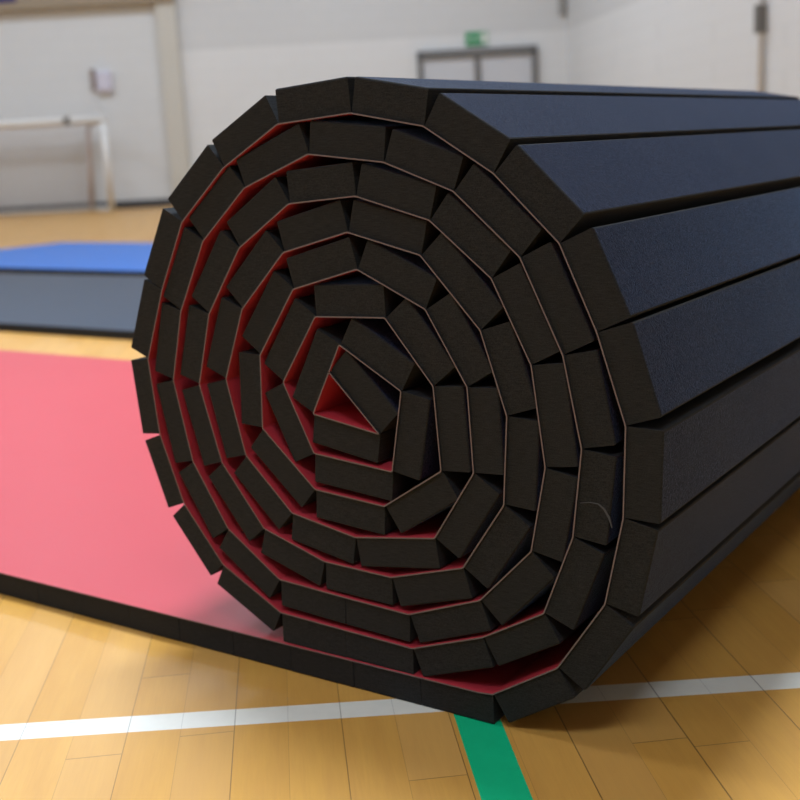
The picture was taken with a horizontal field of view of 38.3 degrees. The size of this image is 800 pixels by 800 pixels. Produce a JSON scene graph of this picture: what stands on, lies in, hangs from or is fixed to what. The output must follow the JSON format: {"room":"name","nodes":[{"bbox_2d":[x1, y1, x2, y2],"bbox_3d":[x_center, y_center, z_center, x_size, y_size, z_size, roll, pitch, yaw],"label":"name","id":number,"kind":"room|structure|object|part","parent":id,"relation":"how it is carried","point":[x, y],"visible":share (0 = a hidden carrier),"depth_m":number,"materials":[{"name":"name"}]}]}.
{"room":"sports hall","nodes":[
{"label":"sports hall","id":0,"kind":"room"},
{"bbox_2d":[0,0,567,207],"bbox_3d":[-5.335,-6.649,18.863,16.475,7.000,0.200,-3,12,0],"label":"wall","id":1,"kind":"structure","parent":0,"point":[234,54],"depth_m":19.02,"materials":[{"name":"white paint"}]},
{"bbox_2d":[0,0,15,2],"bbox_3d":[-6.518,-6.704,18.531,0.680,0.613,0.028,-3,12,0],"label":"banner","id":2,"kind":"object","parent":1,"relation":"hanging from","point":[1,1],"visible":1,"depth_m":18.59,"materials":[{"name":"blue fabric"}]},
{"bbox_2d":[0,198,171,211],"bbox_3d":[-8.492,-3.089,19.477,9.380,0.130,0.025,-3,12,0],"label":"baseboard","id":3,"kind":"structure","parent":1,"relation":"attached to","point":[148,202],"depth_m":19.46,"materials":[{"name":"grey plastic"}]},
{"bbox_2d":[0,0,174,11],"bbox_3d":[-8.510,-6.317,18.703,9.700,0.240,0.180,-3,12,0],"label":"trim","id":4,"kind":"structure","parent":1,"relation":"attached to","point":[19,5],"depth_m":18.63,"materials":[{"name":"beige wood"}]},
{"bbox_2d":[89,69,112,115],"bbox_3d":[-4.917,-5.068,19.049,0.342,0.790,0.111,-3,12,0],"label":"wall box","id":5,"kind":"object","parent":1,"relation":"attached to","point":[103,79],"visible":0.91,"depth_m":18.98,"materials":[{"name":"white plastic"}]},
{"bbox_3d":[-4.875,-5.246,18.961,0.200,0.260,0.012,-3,12,0],"label":"lid","id":6,"kind":"part","parent":5,"relation":"part of","materials":[{"name":"white plastic"}]},
{"bbox_3d":[-4.875,-5.248,19.017,0.240,0.320,0.100,-3,12,0],"label":"casing","id":7,"kind":"part","parent":5,"relation":"part of","materials":[{"name":"white plastic"}]},
{"bbox_2d":[155,2,189,191],"bbox_3d":[-3.733,-4.873,19.101,0.320,3.260,0.120,-3,12,0],"label":"trim","id":8,"kind":"structure","parent":1,"relation":"attached to","point":[166,16],"depth_m":18.99,"materials":[{"name":"beige paint"}]},
{"bbox_2d":[465,31,487,45],"bbox_3d":[1.260,-5.945,18.976,0.370,0.215,0.028,-3,12,0],"label":"exit sign","id":9,"kind":"object","parent":1,"relation":"attached to","point":[471,38],"visible":1,"depth_m":18.96,"materials":[{"name":"green plastic"}]},
{"bbox_2d":[417,45,537,82],"bbox_3d":[1.325,-4.673,19.214,1.980,2.280,0.100,-3,12,0],"label":"door","id":10,"kind":"structure","parent":1,"relation":"in","point":[512,66],"depth_m":19.02,"materials":[{"name":"grey paint"}]},
{"bbox_2d":[559,0,565,14],"bbox_3d":[2.647,-6.510,18.841,0.100,0.400,0.087,-3,12,0],"label":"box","id":11,"kind":"object","parent":1,"relation":"attached to","point":[562,11],"visible":1,"depth_m":18.82,"materials":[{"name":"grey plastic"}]},
{"bbox_2d":[0,206,799,799],"bbox_3d":[-3.394,-0.529,6.904,19.680,0.120,26.200,-3,12,0],"label":"floor","id":12,"kind":"structure","parent":0,"point":[705,704],"depth_m":1.45,"materials":[{"name":"brown wood"}]},
{"bbox_2d":[0,115,114,214],"bbox_3d":[-6.752,-3.730,18.740,4.275,1.505,0.925,-3,12,0],"label":"goal","id":13,"kind":"object","parent":12,"relation":"on","point":[90,121],"visible":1,"depth_m":19.04,"materials":[{"name":"grey metal"}]},
{"bbox_3d":[-4.662,-3.732,18.373,0.098,1.440,0.100,-3,12,0],"label":"post","id":14,"kind":"part","parent":13,"relation":"part of","materials":[{"name":"white metal"}]},
{"bbox_2d":[0,273,147,339],"bbox_3d":[-2.621,-0.615,6.723,6.600,0.040,1.660,5,15,34],"label":"floor mat","id":15,"kind":"object","parent":12,"relation":"on","point":[91,306],"visible":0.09,"depth_m":5.72,"materials":[{"name":"plastic"}]},
{"bbox_2d":[0,242,152,275],"bbox_3d":[-1.319,-1.009,8.220,5.900,0.040,1.850,6,15,36],"label":"floor mat","id":16,"kind":"object","parent":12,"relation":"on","point":[63,258],"visible":0.27,"depth_m":8.61,"materials":[{"name":"plastic"}]},
{"bbox_2d":[0,76,799,723],"bbox_3d":[-1.272,-0.307,3.185,4.813,0.783,1.582,5,15,34],"label":"mat","id":17,"kind":"object","parent":12,"relation":"on","point":[444,395],"visible":1,"depth_m":1.44,"materials":[{"name":"plastic"}]},
{"bbox_2d":[566,0,799,99],"bbox_3d":[4.539,-4.454,6.167,0.200,7.000,25.998,-5,12,-7],"label":"wall","id":18,"kind":"structure","parent":0,"point":[692,44],"depth_m":14.18,"materials":[{"name":"white paint"}]},
{"bbox_2d":[754,0,766,91],"bbox_3d":[3.638,-5.519,11.571,0.110,6.900,0.100,-5,12,-7],"label":"conduit","id":19,"kind":"object","parent":18,"relation":"attached to","point":[760,10],"visible":0.46,"depth_m":11.92,"materials":[{"name":"grey metal"}]}
]}

